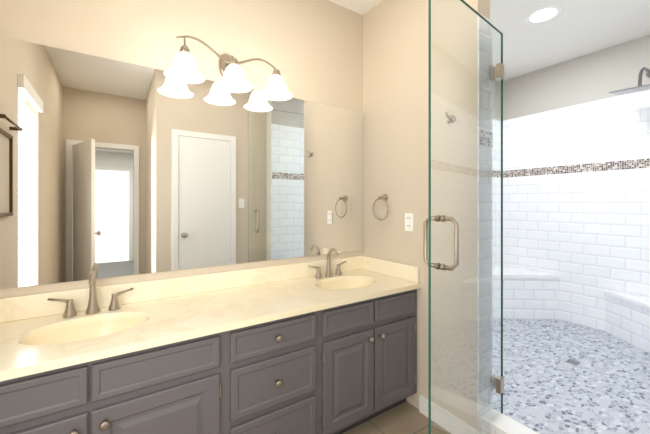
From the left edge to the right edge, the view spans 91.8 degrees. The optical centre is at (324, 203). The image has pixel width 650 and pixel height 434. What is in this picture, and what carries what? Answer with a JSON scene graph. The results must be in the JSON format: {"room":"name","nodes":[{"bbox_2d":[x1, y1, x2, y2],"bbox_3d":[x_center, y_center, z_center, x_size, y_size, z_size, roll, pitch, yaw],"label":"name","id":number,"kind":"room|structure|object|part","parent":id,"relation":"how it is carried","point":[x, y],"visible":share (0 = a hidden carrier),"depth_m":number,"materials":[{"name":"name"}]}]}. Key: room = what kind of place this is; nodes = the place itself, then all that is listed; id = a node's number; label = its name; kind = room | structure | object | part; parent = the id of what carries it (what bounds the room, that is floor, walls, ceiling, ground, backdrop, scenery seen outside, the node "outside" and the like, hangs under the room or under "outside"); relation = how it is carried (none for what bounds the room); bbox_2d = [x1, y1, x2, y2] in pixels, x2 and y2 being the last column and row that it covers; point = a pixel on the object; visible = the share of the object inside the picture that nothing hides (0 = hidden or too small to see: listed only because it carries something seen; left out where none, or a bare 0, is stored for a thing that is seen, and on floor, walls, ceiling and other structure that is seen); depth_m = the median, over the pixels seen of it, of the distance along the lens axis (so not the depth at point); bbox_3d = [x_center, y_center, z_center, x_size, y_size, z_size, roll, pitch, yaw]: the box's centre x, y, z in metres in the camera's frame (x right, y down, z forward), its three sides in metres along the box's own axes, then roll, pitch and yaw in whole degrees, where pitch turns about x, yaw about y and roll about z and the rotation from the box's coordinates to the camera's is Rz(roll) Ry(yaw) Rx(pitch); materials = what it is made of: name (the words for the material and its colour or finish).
{"room":"bathroom","nodes":[
{"label":"bathroom","id":0,"kind":"room"},
{"bbox_2d":[0,0,362,297],"bbox_3d":[-0.647,-0.080,1.928,2.370,2.740,0.220,0,0,-34],"label":"wall","id":1,"kind":"structure","parent":0,"point":[311,50],"depth_m":1.81,"materials":[{"name":"beige paint"}]},
{"bbox_2d":[0,36,362,288],"bbox_3d":[-0.587,-0.173,1.829,2.112,1.054,0.007,0,0,-34],"label":"vanity mirror","id":2,"kind":"object","parent":1,"relation":"attached to","point":[111,168],"visible":0.89,"depth_m":1.63,"materials":[{"name":"silver mirror"}]},
{"bbox_2d":[0,255,364,329],"bbox_3d":[-0.582,0.443,1.823,2.114,0.100,0.021,0,0,-34],"label":"backsplash","id":3,"kind":"structure","parent":1,"relation":"attached to","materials":[{"name":"stone"}]},
{"bbox_2d":[164,35,292,100],"bbox_3d":[-0.509,-0.758,1.740,0.692,0.242,0.245,0,0,-34],"label":"sconce","id":4,"kind":"object","parent":1,"relation":"attached to","point":[183,68],"visible":1,"depth_m":1.69,"materials":[{"name":"white glass"}]},
{"bbox_3d":[-0.702,-0.696,1.579,0.192,0.118,0.192,0,0,-34],"label":"lamp shade","id":5,"kind":"part","parent":4,"relation":"part of","materials":[{"name":"white glass"}]},
{"bbox_3d":[-0.494,-0.696,1.718,0.192,0.118,0.192,0,0,-34],"label":"lamp shade","id":6,"kind":"part","parent":4,"relation":"part of","materials":[{"name":"white glass"}]},
{"bbox_3d":[-0.286,-0.696,1.856,0.192,0.118,0.192,0,0,-34],"label":"lamp shade","id":7,"kind":"part","parent":4,"relation":"part of","materials":[{"name":"white glass"}]},
{"bbox_2d":[342,401,449,433],"bbox_3d":[0.257,1.320,0.475,2.260,0.060,3.440,0,0,-34],"label":"floor","id":8,"kind":"structure","parent":0,"point":[406,417],"depth_m":1.84,"materials":[{"name":"tile"}]},
{"bbox_2d":[0,248,420,433],"bbox_3d":[-0.431,0.793,1.596,2.114,0.993,0.566,0,0,-34],"label":"bathroom vanity","id":9,"kind":"object","parent":8,"relation":"on","point":[328,345],"visible":1,"depth_m":1.41,"materials":[{"name":"grey"}]},
{"bbox_2d":[47,270,133,317],"bbox_3d":[-1.033,0.394,1.399,0.316,0.196,0.135,0,0,-34],"label":"faucet","id":10,"kind":"object","parent":9,"relation":"on","point":[93,310],"depth_m":1.42,"materials":[{"name":"silver metal"}]},
{"bbox_2d":[308,248,346,278],"bbox_3d":[0.049,0.394,2.121,0.316,0.196,0.135,0,0,-34],"label":"faucet","id":11,"kind":"object","parent":9,"relation":"on","point":[338,274],"depth_m":2.14,"materials":[{"name":"silver metal"}]},
{"bbox_2d":[363,0,489,429],"bbox_3d":[0.598,-0.080,2.073,0.122,2.740,0.920,0,0,-34],"label":"wall","id":12,"kind":"structure","parent":0,"point":[395,101],"depth_m":1.94,"materials":[{"name":"beige paint"}]},
{"bbox_2d":[372,194,388,219],"bbox_3d":[0.401,0.022,2.206,0.057,0.186,0.160,0,0,-34],"label":"towel ring","id":13,"kind":"object","parent":12,"relation":"attached to","point":[384,197],"visible":1,"depth_m":2.20,"materials":[{"name":"silver metal"}]},
{"bbox_2d":[405,213,413,230],"bbox_3d":[0.544,0.117,2.037,0.006,0.115,0.070,0,0,-34],"label":"electrical outlet plate","id":14,"kind":"object","parent":12,"relation":"attached to","point":[411,221],"visible":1,"depth_m":2.03,"materials":[{"name":"white plastic"}]},
{"bbox_2d":[419,395,477,433],"bbox_3d":[0.694,1.240,1.807,0.014,0.100,0.370,0,0,-34],"label":"baseboard","id":15,"kind":"structure","parent":12,"relation":"attached to","point":[423,405],"depth_m":1.80,"materials":[{"name":"white"}]},
{"bbox_2d":[445,112,455,122],"bbox_3d":[0.692,-0.480,1.763,0.064,0.067,0.043,0,0,-34],"label":"robe hook","id":16,"kind":"object","parent":12,"relation":"attached to","point":[453,118],"depth_m":1.76,"materials":[{"name":"silver metal"}]},
{"bbox_2d":[478,13,491,433],"bbox_3d":[0.859,0.145,1.690,0.130,2.290,0.008,0,0,-34],"label":"tiled wall","id":17,"kind":"structure","parent":12,"relation":"attached to","point":[486,191],"depth_m":1.68,"materials":[{"name":"white tile"}]},
{"bbox_2d":[423,0,503,433],"bbox_3d":[0.688,0.170,1.482,0.703,2.182,0.159,0,0,-40],"label":"shower door","id":18,"kind":"structure","parent":17,"relation":"attached to","point":[497,382],"depth_m":1.45,"materials":[{"name":"clear glass"}]},
{"bbox_3d":[0.480,0.160,1.309,0.028,0.227,0.159,0,0,-40],"label":"handle","id":19,"kind":"part","parent":18,"relation":"part of","materials":[{"name":"silver metal"}]},
{"bbox_2d":[479,129,492,146],"bbox_3d":[0.861,-0.350,1.686,0.130,0.080,0.004,0,0,-34],"label":"tile border","id":20,"kind":"object","parent":17,"relation":"attached to","point":[486,133],"depth_m":1.69,"materials":[{"name":"tile"}]},
{"bbox_2d":[329,0,649,81],"bbox_3d":[1.190,-1.490,1.158,4.570,0.080,3.540,0,0,-34],"label":"ceiling","id":21,"kind":"structure","parent":0,"point":[576,29],"depth_m":2.60,"materials":[{"name":"white paint"}]},
{"bbox_2d":[524,5,563,24],"bbox_3d":[1.676,-1.448,2.420,0.250,0.004,0.250,0,0,-34],"label":"recessed light","id":22,"kind":"object","parent":21,"relation":"in","point":[547,14],"visible":1,"depth_m":2.41,"materials":[{"name":"white"}]},
{"bbox_2d":[492,80,499,120],"bbox_3d":[1.224,-0.080,3.241,2.200,2.740,0.112,0,0,-34],"label":"wall","id":23,"kind":"structure","parent":0,"point":[495,101],"depth_m":3.69,"materials":[{"name":"grey paint"}]},
{"bbox_2d":[492,119,499,266],"bbox_3d":[1.208,0.105,3.158,2.080,2.170,0.008,0,0,-34],"label":"tile","id":24,"kind":"structure","parent":23,"relation":"attached to","point":[495,193],"depth_m":3.69,"materials":[{"name":"white tile"}]},
{"bbox_2d":[492,170,499,177],"bbox_3d":[1.210,-0.350,3.155,2.080,0.080,0.004,0,0,-34],"label":"tile border","id":25,"kind":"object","parent":24,"relation":"attached to","point":[493,172],"depth_m":3.67,"materials":[{"name":"tile"}]},
{"bbox_2d":[500,35,649,120],"bbox_3d":[2.686,-0.080,2.931,0.112,2.740,2.250,0,0,-34],"label":"wall","id":26,"kind":"structure","parent":0,"point":[596,75],"depth_m":3.11,"materials":[{"name":"grey paint"}]},
{"bbox_2d":[500,90,649,331],"bbox_3d":[2.584,0.105,2.977,0.008,2.170,1.820,0,0,-34],"label":"tile","id":27,"kind":"structure","parent":26,"relation":"attached to","point":[585,236],"depth_m":3.07,"materials":[{"name":"white tile"}]},
{"bbox_2d":[500,158,649,177],"bbox_3d":[2.580,-0.350,2.974,0.004,0.080,1.820,0,0,-34],"label":"tile border","id":28,"kind":"object","parent":27,"relation":"attached to","point":[620,165],"depth_m":3.08,"materials":[{"name":"tile"}]},
{"bbox_2d":[609,67,649,94],"bbox_3d":[2.576,-1.013,2.552,0.476,0.254,0.301,0,0,-34],"label":"rain showerhead","id":29,"kind":"object","parent":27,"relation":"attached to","point":[639,87],"visible":1,"depth_m":2.51,"materials":[{"name":"silver metal"}]},
{"bbox_3d":[1.764,1.320,2.334,2.310,0.060,2.220,0,0,-34],"label":"floor","id":30,"kind":"structure","parent":0,"visible":0},
{"bbox_2d":[480,409,538,433],"bbox_3d":[1.089,1.206,1.362,0.126,0.168,0.792,0,0,-34],"label":"shower curb","id":31,"kind":"object","parent":30,"relation":"on","point":[492,431],"depth_m":1.61,"materials":[{"name":"stone"}]},
{"bbox_3d":[1.089,1.131,1.362,0.126,0.018,0.792,0,0,-34],"label":"curb sill cap","id":32,"kind":"part","parent":31,"relation":"part of","materials":[{"name":"white stone"}]},
{"bbox_2d":[492,318,649,433],"bbox_3d":[1.715,1.240,2.397,2.080,0.100,1.820,0,0,-34],"label":"pebble floor","id":33,"kind":"structure","parent":30,"relation":"on","point":[604,388],"depth_m":2.14,"materials":[{"name":"stone"}]},
{"bbox_2d":[492,277,559,319],"bbox_3d":[1.917,0.975,3.266,0.780,0.430,0.600,0,0,-34],"label":"bench","id":34,"kind":"object","parent":33,"relation":"on","point":[531,298],"visible":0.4,"depth_m":3.25,"materials":[{"name":"tile"}]},
{"bbox_2d":[492,266,560,277],"bbox_3d":[1.917,0.745,3.258,0.789,0.030,0.612,0,0,-34],"label":"bench","id":35,"kind":"object","parent":34,"relation":"on","point":[509,272],"visible":0.55,"depth_m":3.26,"materials":[{"name":"white stone"}]},
{"bbox_2d":[562,358,583,366],"bbox_3d":[1.859,1.188,2.361,0.100,0.004,0.100,0,0,-34],"label":"shower drain","id":36,"kind":"object","parent":33,"relation":"on","point":[573,362],"visible":1,"depth_m":2.36,"materials":[{"name":"silver metal"}]},
{"bbox_2d":[605,294,649,353],"bbox_3d":[2.572,1.010,2.392,0.660,0.360,0.860,0,0,-34],"label":"bench","id":37,"kind":"object","parent":33,"relation":"on","point":[627,322],"visible":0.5,"depth_m":2.69,"materials":[{"name":"tile"}]},
{"bbox_2d":[603,290,649,308],"bbox_3d":[2.564,0.815,2.393,0.672,0.030,0.869,0,0,-34],"label":"bench","id":38,"kind":"object","parent":37,"relation":"on","point":[640,301],"visible":1,"depth_m":2.69,"materials":[{"name":"white stone"}]}
]}

